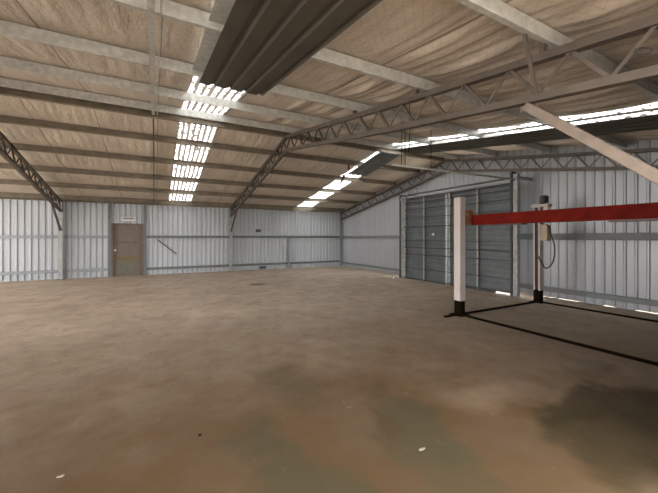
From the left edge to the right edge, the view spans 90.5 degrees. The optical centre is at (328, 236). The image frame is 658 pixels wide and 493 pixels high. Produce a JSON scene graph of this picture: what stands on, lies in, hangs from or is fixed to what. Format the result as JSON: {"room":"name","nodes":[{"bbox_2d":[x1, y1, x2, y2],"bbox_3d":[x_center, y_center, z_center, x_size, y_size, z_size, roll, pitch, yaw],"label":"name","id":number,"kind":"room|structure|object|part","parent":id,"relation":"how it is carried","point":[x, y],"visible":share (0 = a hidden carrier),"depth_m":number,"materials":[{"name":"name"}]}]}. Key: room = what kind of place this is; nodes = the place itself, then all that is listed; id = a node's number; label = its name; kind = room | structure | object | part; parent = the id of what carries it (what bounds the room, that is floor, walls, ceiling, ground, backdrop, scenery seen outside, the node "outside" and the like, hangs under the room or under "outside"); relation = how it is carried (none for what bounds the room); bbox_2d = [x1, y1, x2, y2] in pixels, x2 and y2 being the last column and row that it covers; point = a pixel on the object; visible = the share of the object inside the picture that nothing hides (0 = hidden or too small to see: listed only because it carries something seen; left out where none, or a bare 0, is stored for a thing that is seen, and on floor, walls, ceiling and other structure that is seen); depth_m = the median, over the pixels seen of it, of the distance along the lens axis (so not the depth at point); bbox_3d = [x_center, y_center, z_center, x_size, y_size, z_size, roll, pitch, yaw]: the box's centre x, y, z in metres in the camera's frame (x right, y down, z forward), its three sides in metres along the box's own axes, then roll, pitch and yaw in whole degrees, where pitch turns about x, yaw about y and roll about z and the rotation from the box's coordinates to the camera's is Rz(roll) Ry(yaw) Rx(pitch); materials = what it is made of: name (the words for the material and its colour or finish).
{"room":"empty warehouse","nodes":[
{"label":"empty warehouse","id":0,"kind":"room"},
{"bbox_2d":[0,199,339,281],"bbox_3d":[-7.283,0.030,13.481,18.050,3.040,0.045,0,0,-28],"label":"wall","id":1,"kind":"structure","parent":0,"point":[17,217],"depth_m":13.79,"materials":[{"name":"metal"}]},
{"bbox_2d":[0,235,107,237],"bbox_3d":[-11.900,-0.005,10.928,7.500,0.110,0.085,0,0,-28],"label":"rail","id":2,"kind":"object","parent":1,"relation":"attached to","point":[1,236],"depth_m":11.85,"materials":[{"name":"metal"}]},
{"bbox_2d":[0,268,107,274],"bbox_3d":[-11.900,1.260,10.928,7.500,0.100,0.085,0,0,-28],"label":"rail","id":3,"kind":"object","parent":1,"relation":"attached to","point":[95,269],"depth_m":11.83,"materials":[{"name":"metal"}]},
{"bbox_2d":[108,204,110,276],"bbox_3d":[-8.559,0.130,12.723,0.105,2.840,0.065,0,0,-28],"label":"trim","id":4,"kind":"structure","parent":1,"relation":"attached to","point":[109,205],"depth_m":12.69,"materials":[{"name":"metal"}]},
{"bbox_2d":[111,223,142,276],"bbox_3d":[-8.030,0.505,13.000,1.080,2.090,0.120,0,0,-28],"label":"door","id":5,"kind":"structure","parent":1,"relation":"in","point":[126,238],"depth_m":13.01,"materials":[{"name":"brown wood"}]},
{"bbox_3d":[-8.039,0.850,13.017,0.940,0.120,0.022,0,0,-28],"label":"rail","id":6,"kind":"part","parent":5,"relation":"part of","materials":[{"name":"brown wood"}]},
{"bbox_3d":[-8.039,0.215,13.017,0.940,0.070,0.022,0,0,-28],"label":"rail","id":7,"kind":"part","parent":5,"relation":"part of","materials":[{"name":"brown wood"}]},
{"bbox_3d":[-8.051,0.540,13.040,0.940,2.020,0.030,0,0,-28],"label":"panel","id":8,"kind":"part","parent":5,"relation":"part of","materials":[{"name":"brown wood"}]},
{"bbox_3d":[-8.041,1.205,13.021,0.900,0.590,0.012,0,0,-28],"label":"panel","id":9,"kind":"part","parent":5,"relation":"part of","materials":[{"name":"brown wood"}]},
{"bbox_2d":[121,217,135,220],"bbox_3d":[-8.005,-0.720,13.017,0.480,0.180,0.055,0,0,-28],"label":"door sign","id":10,"kind":"object","parent":1,"relation":"attached to","point":[122,218],"visible":1,"depth_m":13.00,"materials":[{"name":"grey plastic"}]},
{"bbox_2d":[143,205,145,274],"bbox_3d":[-7.505,0.130,13.286,0.105,2.840,0.065,0,0,-28],"label":"trim","id":11,"kind":"structure","parent":1,"relation":"attached to","point":[144,206],"depth_m":13.25,"materials":[{"name":"metal"}]},
{"bbox_2d":[157,239,176,253],"bbox_3d":[-6.795,0.410,13.660,0.749,0.655,0.050,0,0,-28],"label":"bar","id":12,"kind":"object","parent":1,"relation":"attached to","point":[157,239],"visible":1,"depth_m":13.61,"materials":[{"name":"grey paint"}]},
{"bbox_2d":[146,260,339,269],"bbox_3d":[-3.418,1.300,15.457,9.170,0.100,0.085,0,0,-28],"label":"rail","id":13,"kind":"object","parent":1,"relation":"attached to","point":[329,261],"depth_m":14.97,"materials":[{"name":"metal"}]},
{"bbox_2d":[146,236,339,237],"bbox_3d":[-3.418,-0.005,15.457,9.170,0.110,0.085,0,0,-28],"label":"rail","id":14,"kind":"object","parent":1,"relation":"attached to","point":[146,236],"depth_m":15.13,"materials":[{"name":"metal"}]},
{"bbox_2d":[0,266,657,492],"bbox_3d":[-2.863,1.610,5.182,18.130,0.120,18.840,0,0,-28],"label":"floor","id":15,"kind":"structure","parent":0,"point":[323,379],"depth_m":3.38,"materials":[{"name":"concrete"}]},
{"bbox_2d":[51,201,65,279],"bbox_3d":[-9.537,0.119,11.427,0.220,2.862,1.376,0,0,-28],"label":"steel column","id":16,"kind":"structure","parent":15,"relation":"on","point":[60,218],"depth_m":11.86,"materials":[{"name":"grey metal"}]},
{"bbox_2d":[0,131,61,211],"bbox_3d":[-6.397,-1.770,5.548,0.085,1.749,14.558,0,0,-28],"label":"roof truss","id":17,"kind":"object","parent":16,"relation":"on","point":[13,162],"visible":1,"depth_m":8.73,"materials":[{"name":"metal"}]},
{"bbox_2d":[229,208,236,271],"bbox_3d":[-4.191,0.119,14.282,0.220,2.862,1.376,0,0,-28],"label":"steel column","id":18,"kind":"structure","parent":15,"relation":"on","point":[231,223],"depth_m":14.73,"materials":[{"name":"grey metal"}]},
{"bbox_2d":[230,13,657,216],"bbox_3d":[-1.165,-1.770,8.341,0.365,1.749,14.558,0,0,-28],"label":"roof truss","id":19,"kind":"object","parent":18,"relation":"on","point":[649,23],"visible":0.98,"depth_m":3.12,"materials":[{"name":"metal"}]},
{"bbox_2d":[0,197,339,212],"bbox_3d":[-7.280,-1.389,13.347,18.130,0.157,0.088,0,0,-28],"label":"beam","id":20,"kind":"structure","parent":19,"relation":"on","point":[15,198],"depth_m":13.40,"materials":[{"name":"metal"}]},
{"bbox_2d":[0,192,344,210],"bbox_3d":[-7.153,-1.440,13.109,18.130,0.157,0.088,0,0,-28],"label":"beam","id":21,"kind":"structure","parent":19,"relation":"on","point":[2,194],"depth_m":13.22,"materials":[{"name":"metal"}]},
{"bbox_2d":[0,163,376,195],"bbox_3d":[-5.834,-1.960,10.639,18.130,0.157,0.088,0,0,-28],"label":"roof beam","id":22,"kind":"structure","parent":19,"relation":"on","point":[2,165],"depth_m":10.93,"materials":[{"name":"metal"}]},
{"bbox_2d":[0,142,395,184],"bbox_3d":[-5.160,-2.227,9.378,18.130,0.157,0.088,0,0,-28],"label":"roof beam","id":23,"kind":"structure","parent":19,"relation":"on","point":[25,147],"depth_m":9.67,"materials":[{"name":"metal"}]},
{"bbox_2d":[153,115,154,201],"bbox_3d":[-5.478,-2.035,10.197,0.030,1.331,7.054,0,0,-28],"label":"bar","id":24,"kind":"object","parent":23,"relation":"attached to","point":[153,115],"visible":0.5,"depth_m":8.91,"materials":[{"name":"paint"}]},
{"bbox_2d":[0,115,420,172],"bbox_3d":[-4.501,-2.487,8.143,18.130,0.157,0.088,0,0,-28],"label":"roof beam","id":25,"kind":"structure","parent":19,"relation":"on","point":[3,118],"depth_m":8.35,"materials":[{"name":"metal"}]},
{"bbox_2d":[348,152,399,175],"bbox_3d":[1.454,-2.434,11.035,0.800,0.383,1.900,0,0,-28],"label":"sheet","id":26,"kind":"object","parent":25,"relation":"attached to","point":[380,159],"visible":1,"depth_m":10.94,"materials":[{"name":"grey metal"}]},
{"bbox_2d":[0,86,443,161],"bbox_3d":[-3.959,-2.701,7.128,18.130,0.157,0.088,0,0,-28],"label":"roof beam","id":27,"kind":"structure","parent":19,"relation":"on","point":[5,91],"depth_m":7.38,"materials":[{"name":"metal"}]},
{"bbox_2d":[0,77,457,158],"bbox_3d":[-3.703,-2.670,6.649,18.130,0.163,0.092,0,0,-28],"label":"roof beam","id":28,"kind":"structure","parent":19,"relation":"on","point":[4,82],"depth_m":6.84,"materials":[{"name":"metal"}]},
{"bbox_2d":[0,20,551,152],"bbox_3d":[-2.337,-2.235,4.090,18.130,0.163,0.092,0,0,-28],"label":"roof beam","id":29,"kind":"structure","parent":19,"relation":"attached to","point":[7,28],"depth_m":4.20,"materials":[{"name":"metal"}]},
{"bbox_2d":[192,0,382,95],"bbox_3d":[-0.469,-1.893,2.958,1.080,0.718,4.060,0,0,-28],"label":"sheet","id":30,"kind":"object","parent":29,"relation":"attached to","point":[260,43],"visible":0.99,"depth_m":3.05,"materials":[{"name":"metal"}]},
{"bbox_2d":[395,115,657,153],"bbox_3d":[3.891,-2.055,6.810,1.020,1.042,6.750,0,0,-28],"label":"sheet","id":31,"kind":"object","parent":29,"relation":"attached to","point":[644,123],"visible":0.99,"depth_m":6.34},
{"bbox_2d":[105,0,626,146],"bbox_3d":[-1.631,-2.010,2.767,18.130,0.163,0.092,0,0,-28],"label":"roof beam","id":32,"kind":"structure","parent":19,"relation":"attached to","point":[172,10],"depth_m":3.78,"materials":[{"name":"metal"}]},
{"bbox_2d":[455,0,657,98],"bbox_3d":[-0.886,-1.773,1.373,18.130,0.163,0.092,0,0,-28],"label":"roof beam","id":33,"kind":"structure","parent":19,"relation":"attached to","point":[497,10],"depth_m":2.78,"materials":[{"name":"metal"}]},
{"bbox_2d":[634,47,653,55],"bbox_3d":[2.174,-1.285,2.255,0.012,0.071,0.103,0,0,-28],"label":"cable loop","id":34,"kind":"object","parent":19,"relation":"hanging from","point":[650,48],"visible":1,"depth_m":2.25,"materials":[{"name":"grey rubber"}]},
{"bbox_2d":[288,238,289,267],"bbox_3d":[-1.981,0.800,16.173,0.080,1.500,0.060,0,0,-28],"label":"stud","id":35,"kind":"object","parent":15,"relation":"on","point":[288,238],"visible":0.93,"depth_m":16.14,"materials":[{"name":"metal"}]},
{"bbox_2d":[340,211,341,265],"bbox_3d":[0.644,0.075,17.541,0.100,2.950,0.100,0,0,-28],"label":"post","id":36,"kind":"object","parent":15,"relation":"on","point":[340,211],"visible":0.79,"depth_m":17.48,"materials":[{"name":"metal"}]},
{"bbox_2d":[409,278,495,291],"bbox_3d":[3.778,1.525,10.780,0.080,0.050,3.740,0,0,-28],"label":"trim","id":37,"kind":"structure","parent":15,"relation":"on","point":[409,278],"depth_m":9.62,"materials":[{"name":"grey metal"}]},
{"bbox_2d":[404,192,447,284],"bbox_3d":[3.363,0.048,11.460,0.112,2.996,2.050,0,0,-28],"label":"door","id":38,"kind":"structure","parent":37,"relation":"on","point":[425,217],"depth_m":11.42,"materials":[{"name":"grey metal"}]},
{"bbox_3d":[3.353,0.130,11.454,0.089,0.021,2.050,0,0,-28],"label":"rail","id":39,"kind":"part","parent":38,"relation":"part of","materials":[{"name":"grey metal"}]},
{"bbox_3d":[3.353,-1.000,11.454,0.089,0.024,2.050,0,0,-28],"label":"rail","id":40,"kind":"part","parent":38,"relation":"part of","materials":[{"name":"grey metal"}]},
{"bbox_3d":[3.353,-0.700,11.454,0.089,0.021,2.050,0,0,-28],"label":"rail","id":41,"kind":"part","parent":38,"relation":"part of","materials":[{"name":"grey metal"}]},
{"bbox_3d":[3.353,-0.370,11.454,0.089,0.030,2.050,0,0,-28],"label":"rail","id":42,"kind":"part","parent":38,"relation":"part of","materials":[{"name":"grey metal"}]},
{"bbox_3d":[3.353,0.630,11.454,0.089,0.030,2.050,0,0,-28],"label":"rail","id":43,"kind":"part","parent":38,"relation":"part of","materials":[{"name":"grey metal"}]},
{"bbox_3d":[3.353,1.516,11.454,0.089,0.036,2.050,0,0,-28],"label":"rail","id":44,"kind":"part","parent":38,"relation":"part of","materials":[{"name":"grey metal"}]},
{"bbox_3d":[3.353,-1.420,11.454,0.089,0.036,2.050,0,0,-28],"label":"rail","id":45,"kind":"part","parent":38,"relation":"part of","materials":[{"name":"grey metal"}]},
{"bbox_3d":[3.353,-1.250,11.454,0.089,0.024,2.050,0,0,-28],"label":"rail","id":46,"kind":"part","parent":38,"relation":"part of","materials":[{"name":"grey metal"}]},
{"bbox_3d":[3.353,0.380,11.454,0.089,0.030,2.050,0,0,-28],"label":"rail","id":47,"kind":"part","parent":38,"relation":"part of","materials":[{"name":"grey metal"}]},
{"bbox_3d":[3.353,1.130,11.454,0.089,0.021,2.050,0,0,-28],"label":"rail","id":48,"kind":"part","parent":38,"relation":"part of","materials":[{"name":"grey metal"}]},
{"bbox_2d":[448,183,509,292],"bbox_3d":[4.378,0.028,9.559,0.112,2.955,2.140,0,0,-28],"label":"door","id":49,"kind":"structure","parent":37,"relation":"on","point":[487,246],"depth_m":9.42,"materials":[{"name":"grey metal"}]},
{"bbox_3d":[4.368,-1.420,9.553,0.089,0.036,2.140,0,0,-28],"label":"rail","id":50,"kind":"part","parent":49,"relation":"part of","materials":[{"name":"grey metal"}]},
{"bbox_3d":[4.368,-1.000,9.553,0.089,0.024,2.140,0,0,-28],"label":"rail","id":51,"kind":"part","parent":49,"relation":"part of","materials":[{"name":"grey metal"}]},
{"bbox_3d":[4.368,-0.700,9.553,0.089,0.021,2.140,0,0,-28],"label":"rail","id":52,"kind":"part","parent":49,"relation":"part of","materials":[{"name":"grey metal"}]},
{"bbox_3d":[4.368,0.380,9.553,0.089,0.030,2.140,0,0,-28],"label":"rail","id":53,"kind":"part","parent":49,"relation":"part of","materials":[{"name":"grey metal"}]},
{"bbox_3d":[4.368,0.630,9.553,0.089,0.030,2.140,0,0,-28],"label":"rail","id":54,"kind":"part","parent":49,"relation":"part of","materials":[{"name":"grey metal"}]},
{"bbox_3d":[4.368,1.130,9.553,0.089,0.021,2.140,0,0,-28],"label":"rail","id":55,"kind":"part","parent":49,"relation":"part of","materials":[{"name":"grey metal"}]},
{"bbox_3d":[4.368,1.475,9.553,0.089,0.036,2.140,0,0,-28],"label":"rail","id":56,"kind":"part","parent":49,"relation":"part of","materials":[{"name":"grey metal"}]},
{"bbox_3d":[4.368,-1.250,9.553,0.089,0.024,2.140,0,0,-28],"label":"rail","id":57,"kind":"part","parent":49,"relation":"part of","materials":[{"name":"grey metal"}]},
{"bbox_3d":[4.368,0.130,9.553,0.089,0.021,2.140,0,0,-28],"label":"rail","id":58,"kind":"part","parent":49,"relation":"part of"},
{"bbox_2d":[443,195,657,365],"bbox_3d":[4.480,0.290,5.538,3.260,2.520,3.750,0,0,-28],"label":"lift","id":59,"kind":"object","parent":15,"relation":"on","point":[541,213],"visible":1,"depth_m":6.28,"materials":[{"name":"white paint"}]},
{"bbox_3d":[2.375,1.536,6.369,0.330,0.028,0.060,0,0,-28],"label":"floor rail","id":60,"kind":"part","parent":59,"relation":"part of","materials":[{"name":"black metal"}]},
{"bbox_3d":[2.600,0.235,6.489,0.140,2.050,0.170,0,0,-28],"label":"post","id":61,"kind":"part","parent":59,"relation":"part of","materials":[{"name":"white metal"}]},
{"bbox_3d":[3.791,1.536,7.125,2.500,0.028,0.060,0,0,-28],"label":"floor rail","id":62,"kind":"part","parent":59,"relation":"part of","materials":[{"name":"black metal"}]},
{"bbox_3d":[3.212,-0.225,5.853,0.140,0.020,0.600,0,0,-28],"label":"wear plate","id":63,"kind":"part","parent":59,"relation":"part of","materials":[{"name":"silver metal"}]},
{"bbox_3d":[4.982,0.235,7.761,0.140,2.050,0.170,0,0,-28],"label":"post","id":64,"kind":"part","parent":59,"relation":"part of","materials":[{"name":"white metal"}]},
{"bbox_3d":[5.017,-0.735,7.695,0.180,0.070,0.390,0,0,-28],"label":"mount arm","id":65,"kind":"part","parent":59,"relation":"part of","materials":[{"name":"white paint"}]},
{"bbox_3d":[5.043,-0.870,7.646,0.187,0.200,0.190,0,0,-28],"label":"motor","id":66,"kind":"part","parent":59,"relation":"part of","materials":[{"name":"black metal"}]},
{"bbox_3d":[3.424,1.536,4.946,0.070,0.028,3.300,0,0,-28],"label":"floor rail","id":67,"kind":"part","parent":59,"relation":"part of","materials":[{"name":"black metal"}]},
{"bbox_3d":[5.806,1.536,6.218,0.070,0.028,3.300,0,0,-28],"label":"floor rail","id":68,"kind":"part","parent":59,"relation":"part of","materials":[{"name":"black metal"}]},
{"bbox_3d":[4.060,-0.220,4.265,0.150,0.030,0.600,0,0,-28],"label":"wear plate","id":69,"kind":"part","parent":59,"relation":"part of","materials":[{"name":"silver metal"}]},
{"bbox_2d":[0,0,657,207],"bbox_3d":[-3.715,-2.104,6.745,18.600,1.426,15.800,0,0,-28],"label":"ceiling","id":70,"kind":"structure","parent":0,"point":[443,42],"depth_m":4.62,"materials":[{"name":"beige fabric"}]},
{"bbox_2d":[147,0,161,114],"bbox_3d":[-2.063,-2.095,3.858,0.110,1.094,7.153,0,0,-28],"label":"bar","id":71,"kind":"object","parent":70,"relation":"hanging from","point":[150,3],"visible":1,"depth_m":3.41,"materials":[{"name":"metal"}]},
{"bbox_2d":[0,56,497,156],"bbox_3d":[-3.034,-2.457,5.396,18.130,0.163,0.092,0,0,-28],"label":"roof beam","id":72,"kind":"structure","parent":70,"relation":"attached to","point":[6,62],"depth_m":5.65,"materials":[{"name":"metal"}]},
{"bbox_2d":[394,107,657,146],"bbox_3d":[3.525,-2.182,6.757,0.155,1.054,7.000,0,0,-28],"label":"skylight","id":73,"kind":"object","parent":72,"relation":"attached to","point":[656,108],"depth_m":5.61,"materials":[{"name":"plastic"}]},
{"bbox_2d":[392,122,514,179],"bbox_3d":[3.067,-1.930,7.578,3.951,0.941,0.044,0,0,-27],"label":"pipe","id":74,"kind":"object","parent":70,"relation":"hanging from","point":[398,165],"visible":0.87,"depth_m":7.27,"materials":[{"name":"metal"}]},
{"bbox_2d":[194,93,657,206],"bbox_3d":[-3.715,-2.158,6.745,18.600,1.444,15.800,0,0,-28],"label":"roof","id":75,"kind":"structure","parent":0,"point":[655,113],"depth_m":6.80,"materials":[{"name":"grey plastic"}]},
{"bbox_2d":[169,122,218,200],"bbox_3d":[-4.720,-2.138,10.857,0.940,1.438,7.600,0,0,-28],"label":"window","id":76,"kind":"structure","parent":75,"relation":"in","point":[199,149],"depth_m":9.57,"materials":[{"name":"white plastic"}]},
{"bbox_2d":[182,76,246,114],"bbox_3d":[-0.999,-2.230,3.888,0.940,1.254,8.200,0,0,-28],"label":"window","id":77,"kind":"structure","parent":75,"relation":"in","point":[196,84],"depth_m":5.85,"materials":[{"name":"white plastic"}]},
{"bbox_2d":[298,152,377,206],"bbox_3d":[0.286,-2.138,13.530,0.890,1.438,7.600,0,0,-28],"label":"window","id":78,"kind":"structure","parent":75,"relation":"in","point":[355,176],"depth_m":13.87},
{"bbox_2d":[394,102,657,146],"bbox_3d":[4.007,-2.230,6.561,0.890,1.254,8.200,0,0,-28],"label":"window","id":79,"kind":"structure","parent":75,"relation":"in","point":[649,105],"depth_m":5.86,"materials":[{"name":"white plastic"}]},
{"bbox_2d":[342,140,657,312],"bbox_3d":[4.139,-0.648,11.234,0.015,4.397,14.680,0,0,-28],"label":"wall","id":80,"kind":"structure","parent":0,"point":[627,268],"depth_m":7.96,"materials":[{"name":"metal"}]},
{"bbox_2d":[342,262,398,270],"bbox_3d":[2.005,1.365,15.099,0.090,0.090,5.450,0,0,-28],"label":"rail","id":81,"kind":"object","parent":80,"relation":"attached to","point":[357,264],"depth_m":15.08,"materials":[{"name":"metal"}]},
{"bbox_2d":[342,236,398,237],"bbox_3d":[2.005,0.000,15.099,0.090,0.120,5.450,0,0,-28],"label":"rail","id":82,"kind":"object","parent":80,"relation":"attached to","point":[342,236],"depth_m":15.15,"materials":[{"name":"metal"}]},
{"bbox_2d":[399,195,404,277],"bbox_3d":[3.004,-0.020,12.526,0.660,3.140,0.140,0,0,-28],"label":"trim","id":83,"kind":"structure","parent":80,"relation":"attached to","point":[401,198],"depth_m":12.38,"materials":[{"name":"metal"}]},
{"bbox_3d":[2.789,-0.020,12.463,0.220,3.140,0.050,0,0,-28],"label":"post","id":84,"kind":"part","parent":83,"relation":"part of","materials":[{"name":"grey metal"}]},
{"bbox_3d":[2.808,0.010,12.405,0.120,3.080,0.070,0,0,-28],"label":"post","id":85,"kind":"part","parent":83,"relation":"part of","materials":[{"name":"grey metal"}]},
{"bbox_2d":[403,177,509,196],"bbox_3d":[3.860,-1.560,10.563,0.080,0.060,4.400,0,0,-28],"label":"trim","id":86,"kind":"structure","parent":80,"relation":"attached to","point":[497,180],"depth_m":10.10,"materials":[{"name":"grey metal"}]},
{"bbox_2d":[510,172,531,296],"bbox_3d":[5.086,-0.080,8.627,0.660,3.260,0.190,0,0,-28],"label":"trim","id":87,"kind":"structure","parent":80,"relation":"attached to","point":[514,184],"depth_m":8.49,"materials":[{"name":"metal"}]},
{"bbox_3d":[4.859,-0.080,8.586,0.220,3.260,0.050,0,0,-28],"label":"post","id":88,"kind":"part","parent":87,"relation":"part of","materials":[{"name":"grey metal"}]},
{"bbox_3d":[4.890,-0.050,8.506,0.120,3.200,0.120,0,0,-28],"label":"post","id":89,"kind":"part","parent":87,"relation":"part of","materials":[{"name":"grey metal"}]},
{"bbox_2d":[520,232,657,240],"bbox_3d":[6.306,-0.010,7.023,0.110,0.160,4.450,0,0,-28],"label":"rail","id":90,"kind":"object","parent":80,"relation":"attached to","point":[556,236],"depth_m":7.33,"materials":[{"name":"metal"}]},
{"bbox_2d":[520,283,657,306],"bbox_3d":[6.306,1.335,7.023,0.110,0.110,4.450,0,0,-28],"label":"rail","id":91,"kind":"object","parent":80,"relation":"attached to","point":[640,301],"depth_m":7.34,"materials":[{"name":"metal"}]},
{"bbox_2d":[522,102,657,184],"bbox_3d":[2.102,0.001,2.496,0.220,3.098,1.222,0,0,-28],"label":"beam","id":92,"kind":"structure","parent":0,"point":[645,170],"depth_m":2.51,"materials":[{"name":"grey paint"}]},
{"bbox_3d":[-0.348,-0.100,0.492,18.050,3.241,0.045,0,0,-28],"label":"wall","id":93,"kind":"structure","parent":0,"visible":0},
{"bbox_2d":[340,147,657,219],"bbox_3d":[4.038,-1.770,11.120,0.085,1.749,14.558,0,0,-28],"label":"roof truss","id":94,"kind":"object","parent":93,"relation":"attached to","point":[631,151],"visible":0.84,"depth_m":9.07,"materials":[{"name":"metal"}]},
{"bbox_2d":[0,179,358,203],"bbox_3d":[-6.493,-1.700,11.874,18.130,0.157,0.088,0,0,-28],"label":"roof beam","id":95,"kind":"structure","parent":94,"relation":"on","point":[2,181],"depth_m":12.08,"materials":[{"name":"metal"}]}
]}

